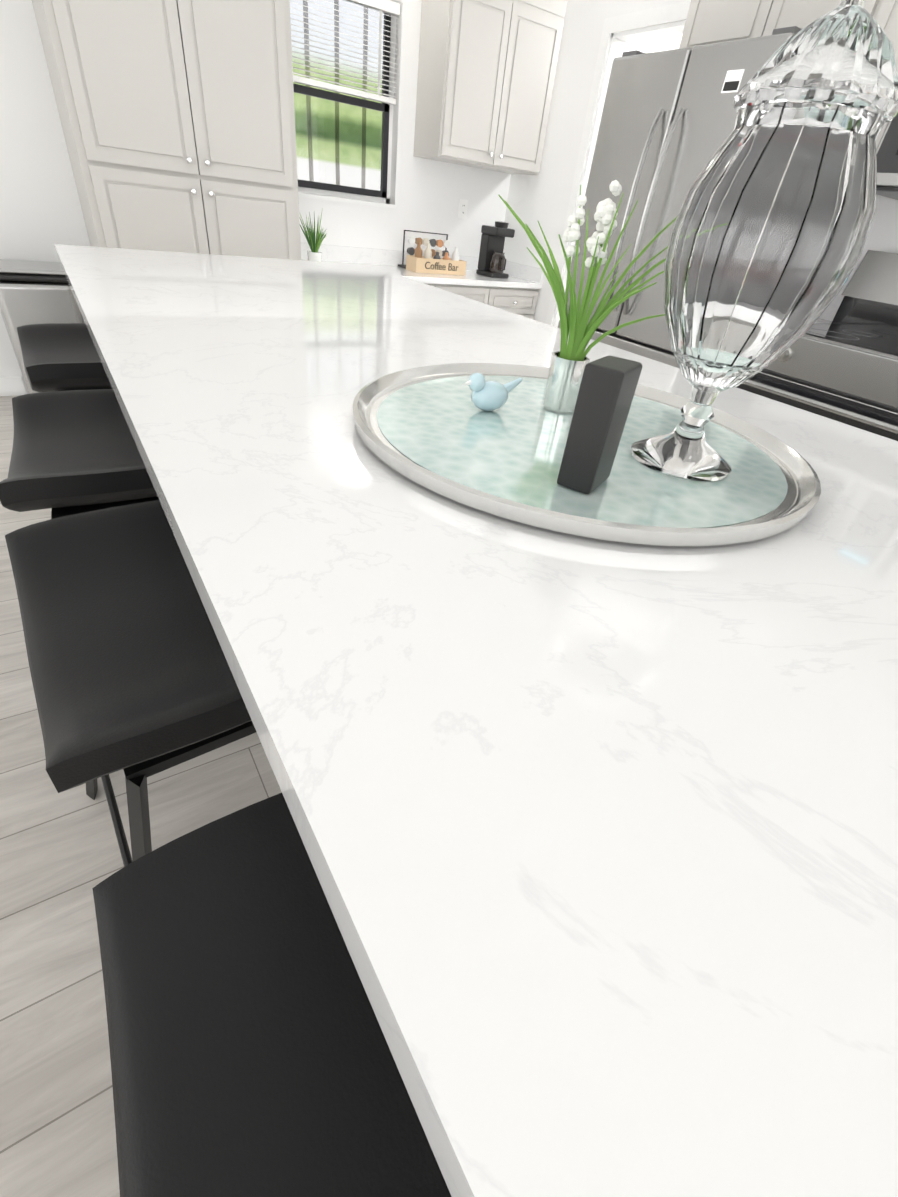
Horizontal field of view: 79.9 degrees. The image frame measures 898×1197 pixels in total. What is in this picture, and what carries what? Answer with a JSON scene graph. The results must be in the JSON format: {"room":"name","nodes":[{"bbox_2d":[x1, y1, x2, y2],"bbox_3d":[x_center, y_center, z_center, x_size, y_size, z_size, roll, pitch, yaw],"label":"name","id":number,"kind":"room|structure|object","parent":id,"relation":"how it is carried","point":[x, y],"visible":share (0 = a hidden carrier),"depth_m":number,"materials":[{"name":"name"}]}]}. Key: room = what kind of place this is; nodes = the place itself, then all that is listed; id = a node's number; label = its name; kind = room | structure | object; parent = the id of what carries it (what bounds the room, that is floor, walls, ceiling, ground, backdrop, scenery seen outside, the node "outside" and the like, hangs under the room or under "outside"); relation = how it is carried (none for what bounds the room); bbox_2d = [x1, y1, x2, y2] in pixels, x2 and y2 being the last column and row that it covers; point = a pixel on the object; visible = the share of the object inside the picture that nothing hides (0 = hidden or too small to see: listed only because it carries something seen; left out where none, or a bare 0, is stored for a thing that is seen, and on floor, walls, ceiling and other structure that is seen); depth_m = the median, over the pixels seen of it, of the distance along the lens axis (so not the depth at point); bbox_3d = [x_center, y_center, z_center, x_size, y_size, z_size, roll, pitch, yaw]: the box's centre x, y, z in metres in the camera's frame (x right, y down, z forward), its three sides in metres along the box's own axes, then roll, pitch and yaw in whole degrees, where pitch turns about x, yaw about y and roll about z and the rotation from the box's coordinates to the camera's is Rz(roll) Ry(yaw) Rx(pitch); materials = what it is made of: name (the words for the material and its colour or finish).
{"room":"kitchen","nodes":[
{"label":"kitchen","id":0,"kind":"room"},
{"bbox_2d":[0,395,281,1196],"bbox_3d":[0.308,1.311,0.286,11.100,0.050,10.600,-16,42,-29],"label":"floor","id":1,"kind":"structure","parent":0,"point":[60,856],"depth_m":1.03,"materials":[{"name":"wood"}]},
{"bbox_2d":[0,259,83,393],"bbox_3d":[-2.146,-1.395,2.892,0.346,0.688,0.398,-16,42,-29],"label":"trash can","id":2,"kind":"object","parent":1,"relation":"on","point":[35,292],"visible":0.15,"depth_m":2.66,"materials":[{"name":"silver metal"}]},
{"bbox_2d":[17,323,111,391],"bbox_3d":[-1.164,-0.513,1.864,0.462,0.705,0.661,-16,42,-29],"label":"stool","id":3,"kind":"object","parent":1,"relation":"on","point":[60,356],"visible":0.48,"depth_m":1.66,"materials":[{"name":"black leather"}]},
{"bbox_2d":[0,389,158,518],"bbox_3d":[-0.791,-0.088,1.354,0.472,0.705,0.668,-16,42,-29],"label":"stool","id":4,"kind":"object","parent":1,"relation":"on","point":[75,451],"visible":0.62,"depth_m":1.13,"materials":[{"name":"black leather"}]},
{"bbox_2d":[5,500,255,866],"bbox_3d":[-0.430,0.263,0.943,0.442,0.705,0.647,-19,44,-32],"label":"stool","id":5,"kind":"object","parent":1,"relation":"on","point":[132,677],"visible":0.67,"depth_m":0.69,"materials":[{"name":"black leather"}]},
{"bbox_2d":[32,0,300,259],"bbox_3d":[-1.344,-2.154,2.756,0.973,2.239,0.648,-16,42,-29],"label":"pantry","id":6,"kind":"object","parent":1,"relation":"on","point":[177,118],"visible":0.71,"depth_m":2.43,"materials":[{"name":"grey paint"}]},
{"bbox_2d":[92,793,451,1196],"bbox_3d":[-0.061,0.605,0.545,0.462,0.705,0.661,-16,42,-29],"label":"stool","id":7,"kind":"object","parent":1,"relation":"on","point":[251,1054],"visible":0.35,"depth_m":0.39,"materials":[{"name":"black leather"}]},
{"bbox_2d":[413,279,444,289],"bbox_3d":[-0.637,-1.812,3.698,0.956,0.734,0.552,-16,42,-29],"label":"base cabinet","id":8,"kind":"object","parent":1,"relation":"on","point":[439,285],"depth_m":3.53,"materials":[{"name":"grey paint"}]},
{"bbox_2d":[54,244,897,1196],"bbox_3d":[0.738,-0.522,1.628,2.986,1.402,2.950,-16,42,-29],"label":"kitchen island","id":9,"kind":"object","parent":1,"relation":"on","point":[598,838],"visible":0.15,"depth_m":0.31,"materials":[{"name":"white stone"}]},
{"bbox_2d":[353,363,820,545],"bbox_3d":[0.175,-0.234,0.740,0.606,0.022,0.606,-16,42,-29],"label":"tray","id":10,"kind":"object","parent":9,"relation":"on","point":[434,428],"visible":0.71,"depth_m":0.64,"materials":[{"name":"silver metal"}]},
{"bbox_2d":[463,373,521,410],"bbox_3d":[0.061,-0.293,0.759,0.101,0.052,0.040,-16,42,-29],"label":"bird","id":11,"kind":"object","parent":10,"relation":"on","point":[489,395],"visible":0.96,"depth_m":0.74},
{"bbox_2d":[498,180,676,413],"bbox_3d":[0.184,-0.407,0.746,0.309,0.277,0.294,-16,42,-29],"label":"flower vase","id":12,"kind":"object","parent":10,"relation":"on","point":[569,361],"visible":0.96,"depth_m":0.71,"materials":[{"name":"silver metal"}]},
{"bbox_2d":[557,355,641,493],"bbox_3d":[0.156,-0.180,0.561,0.040,0.125,0.066,25,40,22],"label":"block","id":13,"kind":"object","parent":10,"relation":"on","point":[607,388],"visible":1,"depth_m":0.54,"materials":[{"name":"black plastic"}]},
{"bbox_2d":[631,0,897,480],"bbox_3d":[0.319,-0.362,0.549,0.177,0.466,0.180,-16,42,-29],"label":"apothecary jar","id":14,"kind":"object","parent":10,"relation":"on","point":[770,229],"visible":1,"depth_m":0.48,"materials":[{"name":"clear glass"}]},
{"bbox_2d":[445,283,540,319],"bbox_3d":[0.085,-2.019,4.114,0.956,0.734,0.552,-16,42,-29],"label":"base cabinet","id":15,"kind":"object","parent":1,"relation":"on","point":[515,291],"depth_m":3.83,"materials":[{"name":"grey paint"}]},
{"bbox_2d":[301,259,540,286],"bbox_3d":[-0.231,-2.222,3.677,1.812,0.034,0.561,-16,42,-29],"label":"countertop","id":16,"kind":"structure","parent":15,"relation":"on","point":[470,276],"depth_m":3.67,"materials":[{"name":"white stone"}]},
{"bbox_2d":[299,208,325,261],"bbox_3d":[-0.815,-2.165,3.211,0.224,0.292,0.208,-16,42,-29],"label":"grass plant","id":17,"kind":"object","parent":16,"relation":"on","point":[314,243],"visible":0.96,"depth_m":3.22,"materials":[{"name":"green plant"}]},
{"bbox_2d":[398,230,449,268],"bbox_3d":[-0.168,-2.447,3.776,0.350,0.220,0.140,-16,42,-29],"label":"rack","id":18,"kind":"object","parent":16,"relation":"on","point":[432,242],"visible":0.48,"depth_m":3.72,"materials":[{"name":"black metal"}]},
{"bbox_2d":[406,242,466,274],"bbox_3d":[-0.082,-2.339,3.690,0.400,0.166,0.140,-16,42,-29],"label":"crate","id":19,"kind":"object","parent":16,"relation":"on","point":[416,261],"visible":0.98,"depth_m":3.65,"materials":[{"name":"beige wood"}]},
{"bbox_2d":[425,262,457,270],"bbox_3d":[-0.047,-2.271,3.667,0.269,0.044,0.002,-16,42,-29],"label":"sign","id":20,"kind":"object","parent":19,"relation":"attached to","point":[437,265],"visible":1,"depth_m":3.67,"materials":[{"name":"grey paint"}]},
{"bbox_2d":[476,221,514,278],"bbox_3d":[0.347,-2.506,3.854,0.160,0.335,0.240,-16,42,-29],"label":"coffee maker","id":21,"kind":"object","parent":16,"relation":"on","point":[492,262],"visible":1,"depth_m":3.84,"materials":[{"name":"black plastic"}]},
{"bbox_2d":[558,26,801,368],"bbox_3d":[1.103,-1.482,2.698,0.821,1.762,0.816,-16,42,-29],"label":"fridge","id":22,"kind":"object","parent":1,"relation":"on","point":[667,124],"visible":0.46,"depth_m":2.26,"materials":[{"name":"silver metal"}]},
{"bbox_2d":[736,250,897,440],"bbox_3d":[1.656,-0.709,2.224,0.732,1.200,0.771,-16,42,-29],"label":"range","id":23,"kind":"object","parent":1,"relation":"on","point":[842,367],"visible":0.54,"depth_m":2.04,"materials":[{"name":"silver metal"}]},
{"bbox_2d":[0,0,510,393],"bbox_3d":[-3.118,-2.017,2.020,8.620,2.500,0.120,-16,42,-29],"label":"wall","id":24,"kind":"structure","parent":0,"point":[41,213],"depth_m":3.04,"materials":[{"name":"white paint"}]},
{"bbox_2d":[0,377,26,395],"bbox_3d":[-4.652,-0.607,1.855,5.200,0.100,0.012,-16,42,-29],"label":"baseboard","id":25,"kind":"structure","parent":24,"relation":"attached to","point":[12,386],"depth_m":3.07,"materials":[{"name":"white"}]},
{"bbox_2d":[290,0,395,208],"bbox_3d":[-0.689,-2.962,3.195,0.820,0.960,0.127,-16,42,-29],"label":"window","id":26,"kind":"structure","parent":24,"relation":"in","point":[343,147],"depth_m":3.27,"materials":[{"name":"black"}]},
{"bbox_2d":[290,0,399,104],"bbox_3d":[-0.653,-3.163,3.033,0.800,0.431,0.052,-16,42,-29],"label":"window blinds","id":27,"kind":"object","parent":26,"relation":"attached to","point":[390,7],"visible":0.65,"depth_m":3.09,"materials":[{"name":"white plastic"}]},
{"bbox_2d":[301,243,478,270],"bbox_3d":[-0.367,-2.420,3.815,1.812,0.090,0.021,-16,42,-29],"label":"backsplash","id":28,"kind":"structure","parent":24,"relation":"attached to","point":[338,254],"depth_m":3.68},
{"bbox_2d":[458,199,467,218],"bbox_3d":[0.101,-2.815,3.879,0.075,0.115,0.009,-16,42,-29],"label":"outlet","id":29,"kind":"object","parent":24,"relation":"attached to","point":[462,209],"visible":1,"depth_m":3.86,"materials":[{"name":"white plastic"}]},
{"bbox_2d":[413,0,566,174],"bbox_3d":[0.252,-3.245,3.356,0.816,0.849,0.368,-16,42,-29],"label":"upper cabinet","id":30,"kind":"object","parent":24,"relation":"attached to","point":[486,75],"visible":1,"depth_m":3.25,"materials":[{"name":"grey paint"}]},
{"bbox_2d":[625,34,681,52],"bbox_3d":[1.357,-3.374,4.610,2.070,2.600,0.120,-16,42,-29],"label":"wall","id":31,"kind":"structure","parent":0,"point":[671,42],"depth_m":4.01,"materials":[{"name":"white paint"}]},
{"bbox_2d":[503,0,897,323],"bbox_3d":[1.532,-2.177,2.300,0.450,3.437,4.510,-16,42,-29],"label":"wall","id":32,"kind":"structure","parent":0,"point":[543,197],"depth_m":3.44,"materials":[{"name":"white paint"}]},
{"bbox_2d":[503,261,543,282],"bbox_3d":[0.535,-2.482,4.067,0.020,0.090,0.540,-16,42,-29],"label":"backsplash","id":33,"kind":"structure","parent":32,"relation":"attached to","point":[522,271],"depth_m":4.01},
{"bbox_2d":[546,0,690,327],"bbox_3d":[1.059,-2.231,3.418,0.136,2.105,0.870,-16,42,-29],"label":"door frame","id":34,"kind":"structure","parent":32,"relation":"attached to","point":[619,32],"depth_m":3.12,"materials":[{"name":"white"}]},
{"bbox_2d":[679,0,878,47],"bbox_3d":[1.437,-2.463,2.173,0.347,0.455,0.860,-16,42,-29],"label":"upper cabinet","id":35,"kind":"object","parent":32,"relation":"attached to","point":[711,21],"depth_m":2.22,"materials":[{"name":"grey paint"}]},
{"bbox_2d":[875,0,897,194],"bbox_3d":[1.706,-2.004,1.933,0.347,0.850,0.238,-16,42,-29],"label":"upper cabinet","id":36,"kind":"object","parent":32,"relation":"attached to","point":[887,16],"depth_m":1.87,"materials":[{"name":"grey paint"}]},
{"bbox_2d":[876,113,897,199],"bbox_3d":[1.894,-1.517,1.725,0.462,0.390,0.754,-16,42,-29],"label":"over-the-range microwave","id":37,"kind":"object","parent":36,"relation":"attached to","point":[887,164],"visible":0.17,"depth_m":1.91,"materials":[{"name":"silver metal"}]}
]}

